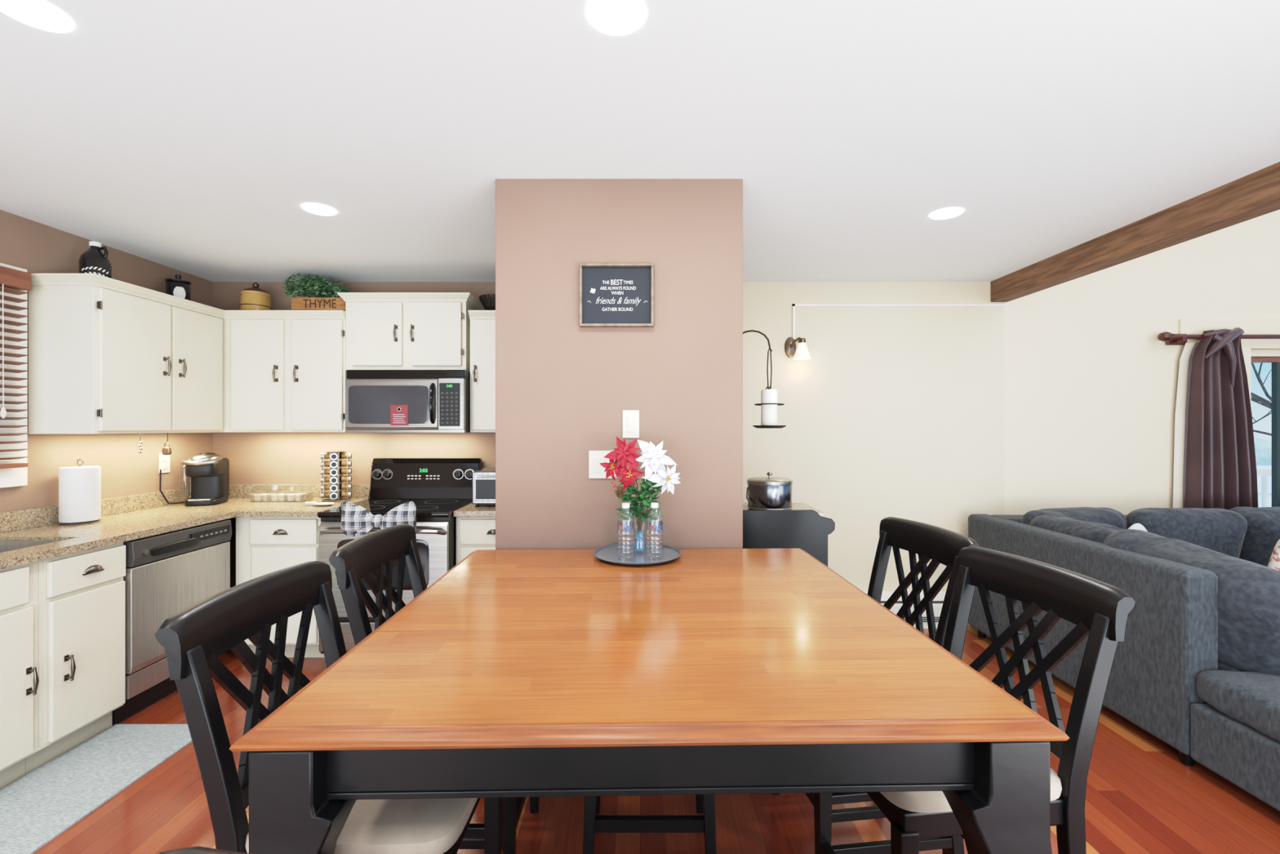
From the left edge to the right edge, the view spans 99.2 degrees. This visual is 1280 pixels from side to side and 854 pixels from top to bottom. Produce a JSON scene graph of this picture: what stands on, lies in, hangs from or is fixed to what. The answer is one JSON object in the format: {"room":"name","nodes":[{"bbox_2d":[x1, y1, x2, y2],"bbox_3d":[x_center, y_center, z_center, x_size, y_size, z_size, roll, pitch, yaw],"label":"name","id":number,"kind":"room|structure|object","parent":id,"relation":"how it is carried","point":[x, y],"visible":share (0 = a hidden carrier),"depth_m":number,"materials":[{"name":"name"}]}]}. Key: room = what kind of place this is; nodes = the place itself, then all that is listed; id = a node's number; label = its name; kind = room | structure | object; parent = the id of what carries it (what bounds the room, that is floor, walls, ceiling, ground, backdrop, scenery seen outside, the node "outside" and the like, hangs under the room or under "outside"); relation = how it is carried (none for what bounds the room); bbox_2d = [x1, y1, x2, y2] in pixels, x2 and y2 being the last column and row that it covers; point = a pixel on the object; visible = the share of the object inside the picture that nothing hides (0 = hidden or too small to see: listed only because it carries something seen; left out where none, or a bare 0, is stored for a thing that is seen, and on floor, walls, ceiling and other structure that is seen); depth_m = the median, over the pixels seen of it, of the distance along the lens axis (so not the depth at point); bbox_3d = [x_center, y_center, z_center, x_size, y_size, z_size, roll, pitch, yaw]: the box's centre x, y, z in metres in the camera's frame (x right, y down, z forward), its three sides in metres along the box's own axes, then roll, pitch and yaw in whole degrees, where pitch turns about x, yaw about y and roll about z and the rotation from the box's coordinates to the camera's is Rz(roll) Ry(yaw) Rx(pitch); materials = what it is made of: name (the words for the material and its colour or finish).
{"room":"kitchen","nodes":[
{"label":"kitchen","id":0,"kind":"room"},
{"bbox_2d":[0,209,212,512],"bbox_3d":[-3.110,0.190,0.750,0.100,2.460,6.500,0,0,0],"label":"wall","id":1,"kind":"structure","parent":0,"point":[36,247],"depth_m":3.05,"materials":[{"name":"paint"}]},
{"bbox_2d":[0,262,27,488],"bbox_3d":[-3.087,-0.245,2.050,0.105,1.070,1.300,0,0,0],"label":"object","id":2,"kind":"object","parent":1,"relation":"in","point":[12,477],"depth_m":2.65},
{"bbox_2d":[0,265,31,468],"bbox_3d":[-2.995,-0.278,2.060,0.076,0.945,1.200,0,0,0],"label":"window blind","id":3,"kind":"object","parent":2,"relation":"attached to","point":[12,281],"visible":1,"depth_m":2.59,"materials":[{"name":"brown wood"}]},
{"bbox_2d":[28,273,224,434],"bbox_3d":[-2.864,-0.361,3.127,0.384,0.793,0.882,0,0,0],"label":"upper cabinet","id":4,"kind":"object","parent":1,"relation":"attached to","point":[107,355],"visible":1,"depth_m":2.82,"materials":[{"name":"white wood"}]},
{"bbox_2d":[78,240,111,278],"bbox_3d":[-2.898,-0.872,2.899,0.131,0.225,0.128,0,0,0],"label":"jug","id":5,"kind":"object","parent":4,"relation":"on","point":[93,260],"visible":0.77,"depth_m":2.87,"materials":[{"name":"black ceramic"}]},
{"bbox_2d":[162,432,171,454],"bbox_3d":[-2.840,0.102,3.270,0.048,0.134,0.020,0,0,0],"label":"padlock","id":6,"kind":"object","parent":4,"relation":"hanging from","point":[166,451],"visible":1,"depth_m":3.26,"materials":[{"name":"metal"}]},
{"bbox_2d":[164,274,191,300],"bbox_3d":[-2.900,-0.858,3.420,0.128,0.198,0.128,0,0,0],"label":"canister","id":7,"kind":"object","parent":4,"relation":"on","point":[178,286],"visible":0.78,"depth_m":3.38,"materials":[{"name":"black ceramic"}]},
{"bbox_2d":[158,453,169,473],"bbox_3d":[-3.054,0.230,3.500,0.010,0.130,0.080,0,0,0],"label":"wall outlet","id":8,"kind":"object","parent":1,"relation":"attached to","point":[163,460],"visible":1,"depth_m":3.49,"materials":[{"name":"white plastic"}]},
{"bbox_2d":[0,484,369,533],"bbox_3d":[-2.479,0.458,2.599,1.158,0.095,2.598,0,0,0],"label":"backsplash","id":9,"kind":"structure","parent":1,"relation":"attached to","point":[11,521],"depth_m":3.36,"materials":[{"name":"stone"}]},
{"bbox_2d":[495,178,742,549],"bbox_3d":[-0.087,0.190,2.730,1.037,2.460,0.900,0,0,0],"label":"wall pillar","id":10,"kind":"structure","parent":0,"point":[563,388],"depth_m":2.28,"materials":[{"name":"paint"}]},
{"bbox_2d":[588,450,616,478],"bbox_3d":[-0.156,0.157,2.273,0.116,0.116,0.011,0,0,0],"label":"light switch","id":11,"kind":"object","parent":10,"relation":"attached to","point":[596,470],"visible":0.62,"depth_m":2.27,"materials":[{"name":"white plastic"}]},
{"bbox_2d":[579,262,653,327],"bbox_3d":[-0.097,-0.547,2.264,0.308,0.260,0.030,0,0,0],"label":"framed sign","id":12,"kind":"object","parent":10,"relation":"attached to","point":[612,295],"visible":1,"depth_m":2.27,"materials":[{"name":"brown wood"}]},
{"bbox_2d":[622,409,639,437],"bbox_3d":[-0.038,-0.012,2.273,0.070,0.116,0.011,0,0,0],"label":"light switch","id":13,"kind":"object","parent":10,"relation":"attached to","point":[630,417],"visible":1,"depth_m":2.27,"materials":[{"name":"white plastic"}]},
{"bbox_2d":[742,329,786,428],"bbox_3d":[0.572,-0.234,2.660,0.280,0.480,0.159,0,0,0],"label":"candle holder","id":14,"kind":"object","parent":10,"relation":"attached to","point":[749,331],"visible":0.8,"depth_m":2.66,"materials":[{"name":"metal"}]},
{"bbox_2d":[760,386,777,425],"bbox_3d":[0.631,-0.099,2.660,0.078,0.190,0.078,0,0,0],"label":"pillar candle","id":15,"kind":"object","parent":14,"relation":"on","point":[768,412],"visible":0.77,"depth_m":2.63,"materials":[{"name":"white wax"}]},
{"bbox_2d":[752,425,786,428],"bbox_3d":[0.632,-0.001,2.660,0.160,0.014,0.159,0,0,0],"label":"tray","id":16,"kind":"object","parent":14,"relation":"on","point":[756,426],"depth_m":2.60,"materials":[{"name":"metal"}]},
{"bbox_2d":[0,0,1279,281],"bbox_3d":[-0.325,-1.090,0.750,5.670,0.100,6.500,0,0,0],"label":"ceiling","id":17,"kind":"structure","parent":0,"point":[193,137],"depth_m":1.83,"materials":[{"name":"paint"}]},
{"bbox_2d":[0,0,73,32],"bbox_3d":[-1.520,-1.038,1.360,0.146,0.005,0.146,0,0,0],"label":"recessed light","id":18,"kind":"object","parent":17,"relation":"in","point":[38,14],"visible":1,"depth_m":1.37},
{"bbox_2d":[301,203,337,215],"bbox_3d":[-1.530,-1.038,2.600,0.146,0.005,0.146,0,0,0],"label":"recessed light","id":19,"kind":"object","parent":17,"relation":"in","point":[314,208],"visible":1,"depth_m":2.59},
{"bbox_2d":[586,0,644,35],"bbox_3d":[-0.060,-1.038,1.370,0.146,0.005,0.146,0,0,0],"label":"recessed light","id":20,"kind":"object","parent":17,"relation":"in","point":[611,17],"visible":1,"depth_m":1.37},
{"bbox_2d":[928,207,964,219],"bbox_3d":[1.490,-1.038,2.650,0.146,0.005,0.146,0,0,0],"label":"recessed light","id":21,"kind":"object","parent":17,"relation":"in","point":[949,212],"visible":1,"depth_m":2.64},
{"bbox_2d":[991,161,1279,302],"bbox_3d":[2.570,-0.977,0.700,0.124,0.167,6.400,0,0,0],"label":"ceiling beam","id":22,"kind":"structure","parent":17,"relation":"attached to","point":[1257,193],"depth_m":2.65,"materials":[{"name":"brown wood"}]},
{"bbox_2d":[32,625,1279,853],"bbox_3d":[1.900,1.460,0.775,10.200,0.080,6.550,0,0,0],"label":"floor","id":23,"kind":"structure","parent":0,"point":[1140,798],"depth_m":2.00,"materials":[{"name":"brown wood"}]},
{"bbox_2d":[0,560,39,789],"bbox_3d":[-2.719,0.980,1.760,0.654,0.880,0.920,0,0,0],"label":"base cabinet","id":24,"kind":"object","parent":23,"relation":"on","point":[19,584],"visible":0.91,"depth_m":2.13,"materials":[{"name":"white wood"}]},
{"bbox_2d":[0,484,369,569],"bbox_3d":[-2.475,0.474,2.599,1.165,0.129,2.598,0,0,0],"label":"countertop","id":25,"kind":"structure","parent":24,"relation":"on","point":[134,517],"depth_m":3.00,"materials":[{"name":"stone"}]},
{"bbox_2d":[0,540,60,552],"bbox_3d":[-2.760,0.610,2.125,0.378,0.180,0.748,0,0,0],"label":"sink","id":26,"kind":"object","parent":25,"relation":"in","point":[5,545],"visible":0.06,"depth_m":2.49,"materials":[{"name":"metal"}]},
{"bbox_2d":[58,458,101,524],"bbox_3d":[-2.950,0.336,2.870,0.156,0.336,0.156,0,0,0],"label":"paper towel roll","id":27,"kind":"object","parent":25,"relation":"on","point":[79,486],"visible":1,"depth_m":2.82,"materials":[{"name":"white paper"}]},
{"bbox_2d":[159,469,184,503],"bbox_3d":[-3.020,0.386,3.531,0.027,0.233,0.189,0,0,12],"label":"power cord","id":28,"kind":"object","parent":25,"relation":"on","point":[160,481],"visible":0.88,"depth_m":3.46,"materials":[{"name":"black plastic"}]},
{"bbox_2d":[177,452,229,506],"bbox_3d":[-2.878,0.337,3.577,0.240,0.335,0.310,0,0,-20],"label":"coffee maker","id":29,"kind":"object","parent":25,"relation":"on","point":[209,472],"visible":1,"depth_m":3.56,"materials":[{"name":"black plastic"}]},
{"bbox_2d":[187,497,216,501],"bbox_3d":[-2.833,0.467,3.525,0.120,0.010,0.100,0,0,-20],"label":"drip tray","id":30,"kind":"object","parent":29,"relation":"on","point":[193,499],"depth_m":3.50,"materials":[{"name":"silver metal"}]},
{"bbox_2d":[250,484,313,502],"bbox_3d":[-2.450,0.454,3.730,0.340,0.100,0.140,0,0,0],"label":"acrylic organizer","id":31,"kind":"object","parent":25,"relation":"on","point":[261,500],"visible":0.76,"depth_m":3.69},
{"bbox_2d":[304,502,334,506],"bbox_3d":[-2.054,0.494,3.500,0.178,0.028,0.100,0,0,0],"label":"spoon rest","id":32,"kind":"object","parent":25,"relation":"on","point":[322,504],"visible":1,"depth_m":3.48,"materials":[{"name":"ceramic"}]},
{"bbox_2d":[321,449,351,502],"bbox_3d":[-2.085,0.332,3.740,0.176,0.345,0.176,0,0,0],"label":"spice rack","id":33,"kind":"object","parent":25,"relation":"on","point":[339,460],"visible":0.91,"depth_m":3.72,"materials":[{"name":"silver metal"}]},
{"bbox_2d":[341,490,351,497],"bbox_3d":[-2.025,0.464,3.762,0.060,0.046,0.046,0,0,-20],"label":"spice jar","id":34,"kind":"object","parent":33,"relation":"in","point":[344,494],"visible":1,"depth_m":3.75,"materials":[{"name":"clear glass"}]},
{"bbox_2d":[341,483,351,489],"bbox_3d":[-2.025,0.411,3.762,0.060,0.046,0.046,0,0,-20],"label":"spice jar","id":35,"kind":"object","parent":33,"relation":"in","point":[344,486],"visible":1,"depth_m":3.75,"materials":[{"name":"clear glass"}]},
{"bbox_2d":[341,475,351,481],"bbox_3d":[-2.025,0.358,3.762,0.060,0.046,0.046,0,0,-20],"label":"spice jar","id":36,"kind":"object","parent":33,"relation":"in","point":[344,478],"visible":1,"depth_m":3.75,"materials":[{"name":"clear glass"}]},
{"bbox_2d":[341,467,351,474],"bbox_3d":[-2.025,0.305,3.762,0.060,0.046,0.046,0,0,-20],"label":"spice jar","id":37,"kind":"object","parent":33,"relation":"in","point":[344,470],"visible":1,"depth_m":3.75,"materials":[{"name":"clear glass"}]},
{"bbox_2d":[341,460,351,466],"bbox_3d":[-2.025,0.252,3.762,0.060,0.046,0.046,0,0,-20],"label":"spice jar","id":38,"kind":"object","parent":33,"relation":"in","point":[344,463],"visible":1,"depth_m":3.75,"materials":[{"name":"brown glass"}]},
{"bbox_2d":[341,452,351,458],"bbox_3d":[-2.025,0.199,3.762,0.060,0.046,0.046,0,0,-20],"label":"spice jar","id":39,"kind":"object","parent":33,"relation":"in","point":[344,455],"visible":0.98,"depth_m":3.75,"materials":[{"name":"clear glass"}]},
{"bbox_2d":[25,542,125,774],"bbox_3d":[-2.719,0.980,2.404,0.654,0.880,0.363,0,0,0],"label":"base cabinet","id":40,"kind":"object","parent":23,"relation":"on","point":[82,595],"visible":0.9,"depth_m":2.36,"materials":[{"name":"white wood"}]},
{"bbox_2d":[0,724,191,853],"bbox_3d":[-2.255,1.414,1.694,0.470,0.010,1.787,0,0,0],"label":"floor mat","id":41,"kind":"object","parent":23,"relation":"on","point":[36,808],"visible":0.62,"depth_m":2.17,"materials":[{"name":"fabric"}]},
{"bbox_2d":[111,519,231,725],"bbox_3d":[-2.716,0.981,2.909,0.629,0.878,0.633,0,0,0],"label":"dishwasher","id":42,"kind":"object","parent":23,"relation":"on","point":[169,573],"visible":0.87,"depth_m":2.76,"materials":[{"name":"silver metal"}]},
{"bbox_2d":[158,846,249,853],"bbox_3d":[-0.159,0.889,0.690,0.494,1.062,0.569,0,0,4],"label":"dining chair","id":43,"kind":"object","parent":23,"relation":"on","point":[195,850],"visible":1,"depth_m":0.47,"materials":[{"name":"fabric"}]},
{"bbox_2d":[235,516,324,657],"bbox_3d":[-2.175,0.980,3.569,0.550,0.880,0.654,0,0,0],"label":"base cabinet","id":44,"kind":"object","parent":23,"relation":"on","point":[264,545],"visible":0.42,"depth_m":3.28,"materials":[{"name":"white wood"}]},
{"bbox_2d":[154,560,502,853],"bbox_3d":[-0.643,0.889,1.255,0.569,1.062,0.494,0,0,0],"label":"dining chair","id":45,"kind":"object","parent":23,"relation":"on","point":[193,639],"visible":0.48,"depth_m":1.11,"materials":[{"name":"black wood"}]},
{"bbox_2d":[317,457,482,653],"bbox_3d":[-1.506,0.820,3.498,0.769,1.200,0.764,0,0,0],"label":"range","id":46,"kind":"object","parent":23,"relation":"on","point":[438,487],"visible":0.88,"depth_m":3.31,"materials":[{"name":"black metal"}]},
{"bbox_2d":[340,501,417,536],"bbox_3d":[-1.475,0.517,3.072,0.426,0.193,0.093,0,0,0],"label":"bow","id":47,"kind":"object","parent":46,"relation":"attached to","point":[356,520],"visible":0.97,"depth_m":3.05,"materials":[{"name":"fabric"}]},
{"bbox_2d":[317,498,471,517],"bbox_3d":[-1.506,0.516,3.503,0.769,0.036,0.633,0,0,0],"label":"cooktop","id":48,"kind":"object","parent":46,"relation":"in","point":[426,508],"depth_m":3.42,"materials":[{"name":"black glass"}]},
{"bbox_2d":[328,524,538,853],"bbox_3d":[-0.643,0.889,1.820,0.569,1.062,0.494,0,0,0],"label":"dining chair","id":49,"kind":"object","parent":23,"relation":"on","point":[357,558],"visible":0.28,"depth_m":1.74,"materials":[{"name":"black wood"}]},
{"bbox_2d":[456,516,495,564],"bbox_3d":[-0.815,0.980,3.569,0.600,0.880,0.654,0,0,0],"label":"base cabinet","id":50,"kind":"object","parent":23,"relation":"on","point":[473,533],"visible":0.2,"depth_m":3.28,"materials":[{"name":"white wood"}]},
{"bbox_2d":[453,503,495,516],"bbox_3d":[-0.809,0.474,3.579,0.618,0.129,0.638,0,0,0],"label":"countertop","id":51,"kind":"structure","parent":50,"relation":"on","point":[469,510],"depth_m":3.26,"materials":[{"name":"stone"}]},
{"bbox_2d":[471,467,495,506],"bbox_3d":[-0.850,0.392,3.560,0.420,0.225,0.360,0,0,0],"label":"toaster oven","id":52,"kind":"object","parent":51,"relation":"on","point":[483,481],"visible":0.34,"depth_m":3.40,"materials":[{"name":"metal"}]},
{"bbox_2d":[228,548,1069,853],"bbox_3d":[0.012,0.960,1.577,1.380,0.920,1.368,0,0,-1],"label":"dining table","id":53,"kind":"object","parent":23,"relation":"on","point":[515,673],"visible":1,"depth_m":0.98,"materials":[{"name":"brown wood"}]},
{"bbox_2d":[593,542,681,564],"bbox_3d":[-0.010,0.490,2.100,0.338,0.017,0.338,0,0,0],"label":"round tray","id":54,"kind":"object","parent":53,"relation":"on","point":[609,553],"visible":0.93,"depth_m":2.11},
{"bbox_2d":[617,502,634,559],"bbox_3d":[-0.053,0.390,2.045,0.064,0.207,0.064,0,0,0],"label":"water bottle","id":55,"kind":"object","parent":54,"relation":"on","point":[625,505],"visible":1,"depth_m":2.04,"materials":[{"name":"clear plastic"}]},
{"bbox_2d":[630,506,648,555],"bbox_3d":[-0.003,0.401,2.130,0.076,0.185,0.076,0,0,0],"label":"glass vase","id":56,"kind":"object","parent":54,"relation":"on","point":[636,552],"visible":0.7,"depth_m":2.12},
{"bbox_2d":[599,458,638,520],"bbox_3d":[-0.080,0.249,2.101,0.158,0.301,0.068,0,0,0],"label":"poinsettia","id":57,"kind":"object","parent":56,"relation":"in","point":[611,465],"visible":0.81,"depth_m":2.10,"materials":[{"name":"red plant"}]},
{"bbox_2d":[604,436,641,494],"bbox_3d":[-0.057,0.217,2.073,0.150,0.364,0.084,0,0,-16],"label":"poinsettia","id":58,"kind":"object","parent":56,"relation":"in","point":[625,455],"visible":0.99,"depth_m":2.06,"materials":[{"name":"red plant"}]},
{"bbox_2d":[611,468,663,533],"bbox_3d":[0.001,0.293,2.116,0.218,0.272,0.186,0,0,0],"label":"greenery spray","id":59,"kind":"object","parent":56,"relation":"in","point":[645,489],"visible":0.78,"depth_m":2.10,"materials":[{"name":"green plant"}]},
{"bbox_2d":[614,485,635,511],"bbox_3d":[-0.061,0.278,2.079,0.051,0.116,0.116,0,0,26],"label":"pinecone","id":60,"kind":"object","parent":59,"relation":"in","point":[620,489],"visible":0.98,"depth_m":2.04,"materials":[{"name":"plant"}]},
{"bbox_2d":[615,462,644,528],"bbox_3d":[-0.027,0.266,2.068,0.117,0.266,0.076,0,0,-36],"label":"poinsettia","id":61,"kind":"object","parent":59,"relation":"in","point":[628,477],"visible":1,"depth_m":2.04,"materials":[{"name":"red plant"}]},
{"bbox_2d":[634,529,644,551],"bbox_3d":[-0.003,0.444,2.130,0.042,0.080,0.042,0,0,45],"label":"beads","id":62,"kind":"object","parent":56,"relation":"in","point":[640,540],"visible":1,"depth_m":2.12},
{"bbox_2d":[635,440,677,524],"bbox_3d":[0.060,0.224,2.079,0.159,0.350,0.087,0,0,8],"label":"poinsettia","id":63,"kind":"object","parent":56,"relation":"in","point":[653,458],"visible":0.99,"depth_m":2.06,"materials":[{"name":"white plant"}]},
{"bbox_2d":[639,464,680,528],"bbox_3d":[0.071,0.267,2.080,0.168,0.265,0.075,0,0,11],"label":"poinsettia","id":64,"kind":"object","parent":56,"relation":"in","point":[667,479],"visible":0.98,"depth_m":2.06,"materials":[{"name":"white plant"}]},
{"bbox_2d":[646,502,662,559],"bbox_3d":[0.055,0.390,2.050,0.064,0.207,0.064,0,0,-14],"label":"water bottle","id":65,"kind":"object","parent":54,"relation":"on","point":[652,504],"visible":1,"depth_m":2.04,"materials":[{"name":"clear plastic"}]},
{"bbox_2d":[582,794,716,853],"bbox_3d":[0.030,1.109,1.860,0.422,0.622,0.342,0,0,0],"label":"counter stool","id":66,"kind":"object","parent":23,"relation":"on","point":[705,824],"visible":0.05,"depth_m":1.71,"materials":[{"name":"black wood"}]},
{"bbox_2d":[742,502,835,566],"bbox_3d":[0.721,0.922,2.980,0.552,0.995,0.400,0,0,0],"label":"base cabinet","id":67,"kind":"object","parent":23,"relation":"on","point":[804,526],"visible":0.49,"depth_m":2.78,"materials":[{"name":"black wood"}]},
{"bbox_2d":[746,471,792,509],"bbox_3d":[0.694,0.342,2.940,0.252,0.198,0.240,0,0,0],"label":"cooking pot","id":68,"kind":"object","parent":67,"relation":"on","point":[769,492],"visible":0.94,"depth_m":2.84,"materials":[{"name":"metal"}]},
{"bbox_2d":[773,516,979,853],"bbox_3d":[0.802,0.889,1.953,0.569,1.062,0.494,0,0,-7],"label":"dining chair","id":69,"kind":"object","parent":23,"relation":"on","point":[937,544],"visible":0.3,"depth_m":1.95,"materials":[{"name":"black wood"}]},
{"bbox_2d":[813,546,1135,853],"bbox_3d":[0.802,0.889,1.408,0.569,1.062,0.494,0,0,-7],"label":"dining chair","id":70,"kind":"object","parent":23,"relation":"on","point":[920,820],"visible":0.56,"depth_m":1.32,"materials":[{"name":"black wood"}]},
{"bbox_2d":[968,506,1279,811],"bbox_3d":[3.733,0.958,2.438,2.978,0.924,2.625,0,0,0],"label":"sectional sofa","id":71,"kind":"object","parent":23,"relation":"on","point":[1196,667],"visible":0.9,"depth_m":2.35,"materials":[{"name":"grey fabric"}]},
{"bbox_2d":[1021,506,1126,529],"bbox_3d":[2.721,0.754,3.441,0.686,0.491,0.292,0,0,-10],"label":"cushion","id":72,"kind":"object","parent":71,"relation":"on","point":[1103,515],"depth_m":3.36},
{"bbox_2d":[1029,514,1122,543],"bbox_3d":[2.520,0.763,3.101,0.319,0.474,0.600,0,0,0],"label":"cushion","id":73,"kind":"object","parent":71,"relation":"on","point":[1071,525],"depth_m":3.05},
{"bbox_2d":[1128,523,1147,531],"bbox_3d":[2.920,0.765,3.220,0.398,0.398,0.109,0,0,-8],"label":"throw pillow","id":74,"kind":"object","parent":71,"relation":"on","point":[1136,526],"visible":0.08,"depth_m":3.19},
{"bbox_2d":[1125,507,1247,558],"bbox_3d":[3.381,0.750,3.420,0.692,0.491,0.307,0,0,0],"label":"cushion","id":75,"kind":"object","parent":71,"relation":"on","point":[1223,531],"depth_m":3.29,"materials":[{"name":"fabric"}]},
{"bbox_2d":[1103,528,1279,675],"bbox_3d":[2.512,0.780,2.469,0.379,0.542,0.790,0,0,0],"label":"cushion","id":76,"kind":"object","parent":71,"relation":"on","point":[1240,598],"depth_m":2.23,"materials":[{"name":"fabric"}]},
{"bbox_2d":[1217,661,1240,671],"bbox_3d":[2.769,1.055,2.717,0.716,0.175,0.975,0,0,0],"label":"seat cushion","id":77,"kind":"object","parent":71,"relation":"on","point":[1222,665],"depth_m":2.26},
{"bbox_2d":[1195,670,1279,742],"bbox_3d":[2.693,1.055,1.689,0.898,0.175,1.127,0,0,0],"label":"seat cushion","id":78,"kind":"object","parent":71,"relation":"on","point":[1245,703],"depth_m":2.08,"materials":[{"name":"fabric"}]},
{"bbox_2d":[1229,506,1279,566],"bbox_3d":[4.028,0.750,3.420,0.647,0.507,0.313,0,0,0],"label":"cushion","id":79,"kind":"object","parent":71,"relation":"on","point":[1262,535],"depth_m":3.32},
{"bbox_2d":[1267,538,1279,570],"bbox_3d":[3.660,0.770,3.020,0.400,0.388,0.176,0,0,-11],"label":"throw pillow","id":80,"kind":"object","parent":71,"relation":"on","point":[1274,561],"visible":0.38,"depth_m":2.97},
{"bbox_2d":[212,209,1279,625],"bbox_3d":[1.970,-0.680,3.960,10.060,4.200,0.120,0,0,0],"label":"wall","id":81,"kind":"structure","parent":0,"point":[892,411],"depth_m":3.90,"materials":[{"name":"beige paint"}]},
{"bbox_2d":[222,310,348,432],"bbox_3d":[-2.493,-0.361,3.704,1.125,0.793,0.384,0,0,0],"label":"upper cabinet","id":82,"kind":"object","parent":81,"relation":"attached to","point":[284,371],"visible":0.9,"depth_m":3.55,"materials":[{"name":"white wood"}]},
{"bbox_2d":[240,282,271,310],"bbox_3d":[-2.630,-0.873,3.730,0.178,0.228,0.178,0,0,0],"label":"stoneware crock","id":83,"kind":"object","parent":82,"relation":"on","point":[254,298],"visible":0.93,"depth_m":3.66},
{"bbox_2d":[291,297,345,311],"bbox_3d":[-2.145,-0.811,3.699,0.360,0.105,0.141,0,0,0],"label":"wooden planter box","id":84,"kind":"object","parent":82,"relation":"on","point":[297,303],"visible":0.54,"depth_m":3.63,"materials":[{"name":"brown wood"}]},
{"bbox_2d":[280,273,351,297],"bbox_3d":[-2.160,-0.914,3.673,0.509,0.252,0.218,0,0,0],"label":"ivy","id":85,"kind":"object","parent":84,"relation":"in","point":[326,291],"visible":0.89,"depth_m":3.63,"materials":[{"name":"green plant"}]},
{"bbox_2d":[337,292,484,371],"bbox_3d":[-1.535,-0.622,3.704,0.858,0.503,0.384,0,0,0],"label":"upper cabinet","id":86,"kind":"object","parent":81,"relation":"attached to","point":[384,331],"visible":0.98,"depth_m":3.55,"materials":[{"name":"white wood"}]},
{"bbox_2d":[345,369,470,432],"bbox_3d":[-1.496,-0.165,3.655,0.753,0.400,0.486,0,0,0],"label":"microwave","id":87,"kind":"object","parent":86,"relation":"attached to","point":[377,401],"visible":1,"depth_m":3.46,"materials":[{"name":"silver metal"}]},
{"bbox_2d":[393,407,405,421],"bbox_3d":[-1.527,-0.074,3.453,0.080,0.099,0.001,0,0,0],"label":"print","id":88,"kind":"object","parent":87,"relation":"attached to","point":[399,413],"depth_m":3.45},
{"bbox_2d":[468,310,495,432],"bbox_3d":[-0.815,-0.361,3.704,0.600,0.793,0.384,0,0,0],"label":"upper cabinet","id":89,"kind":"object","parent":81,"relation":"attached to","point":[482,322],"visible":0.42,"depth_m":3.55,"materials":[{"name":"white wood"}]},
{"bbox_2d":[479,293,495,310],"bbox_3d":[-0.975,-0.819,3.720,0.241,0.120,0.241,0,0,0],"label":"ribbed bowl","id":90,"kind":"object","parent":89,"relation":"on","point":[487,300],"visible":0.3,"depth_m":3.63,"materials":[{"name":"metal"}]},
{"bbox_2d":[784,337,810,359],"bbox_3d":[1.112,-0.558,3.808,0.120,0.172,0.208,0,0,-11],"label":"wall sconce","id":91,"kind":"object","parent":81,"relation":"attached to","point":[802,353],"visible":1,"depth_m":3.79,"materials":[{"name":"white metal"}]},
{"bbox_2d":[791,303,1005,338],"bbox_3d":[1.850,-0.754,3.893,1.520,0.248,0.015,0,0,0],"label":"cord cover","id":92,"kind":"object","parent":81,"relation":"attached to","point":[793,305],"depth_m":3.88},
{"bbox_2d":[862,590,946,628],"bbox_3d":[1.415,1.295,3.861,1.630,0.250,0.073,0,0,0],"label":"baseboard heater","id":93,"kind":"object","parent":81,"relation":"attached to","point":[937,602],"visible":0.02,"depth_m":3.83,"materials":[{"name":"metal"}]},
{"bbox_2d":[1157,331,1279,345],"bbox_3d":[4.628,-0.628,3.844,1.945,0.085,0.099,0,0,0],"label":"curtain rod","id":94,"kind":"object","parent":81,"relation":"attached to","point":[1171,339],"visible":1,"depth_m":3.82,"materials":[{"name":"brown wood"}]},
{"bbox_2d":[1173,327,1257,510],"bbox_3d":[4.050,0.339,3.806,0.540,2.062,0.155,0,0,0],"label":"curtain","id":95,"kind":"object","parent":94,"relation":"hanging from","point":[1215,463],"visible":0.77,"depth_m":3.80,"materials":[{"name":"fabric"}]},
{"bbox_2d":[1178,319,1279,334],"bbox_3d":[5.180,-0.700,3.905,2.640,0.140,0.030,0,0,0],"label":"trim","id":96,"kind":"structure","parent":81,"relation":"attached to","point":[1188,326],"depth_m":3.89,"materials":[{"name":"paint"}]},
{"bbox_2d":[1240,338,1279,400],"bbox_3d":[5.325,0.395,3.942,2.090,2.050,0.115,0,0,0],"label":"door trim","id":97,"kind":"structure","parent":81,"relation":"in","point":[1250,347],"depth_m":3.88,"materials":[{"name":"paint"}]},
{"bbox_2d":[1250,356,1279,506],"bbox_3d":[5.330,0.435,3.967,1.840,1.890,0.035,0,0,0],"label":"door frame","id":98,"kind":"structure","parent":81,"relation":"attached to","point":[1275,366],"depth_m":3.95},
{"label":"outside","id":99,"kind":"structure","parent":0,"visible":0},
{"bbox_2d":[1256,465,1271,506],"bbox_3d":[31.000,1.670,32.150,58.000,0.100,55.700,0,0,0],"label":"ground","id":100,"kind":"structure","parent":99,"point":[1258,467],"depth_m":14.71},
{"bbox_2d":[1250,362,1271,435],"bbox_3d":[13.993,-0.811,13.371,3.409,4.910,4.659,0,0,-26],"label":"bare tree","id":101,"kind":"object","parent":100,"relation":"on","point":[1255,397],"visible":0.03,"depth_m":12.80,"materials":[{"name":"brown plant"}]},
{"bbox_2d":[1253,435,1271,465],"bbox_3d":[24.900,1.620,24.000,37.277,2.700,4.318,0,0,0],"label":"hedge","id":102,"kind":"object","parent":100,"relation":"on","point":[1263,448],"visible":0.02,"depth_m":22.96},
{"bbox_2d":[1256,469,1271,506],"bbox_3d":[6.800,1.030,5.640,4.400,1.180,0.080,0,0,0],"label":"deck railing","id":103,"kind":"object","parent":100,"relation":"on","point":[1264,473],"visible":0.02,"depth_m":5.62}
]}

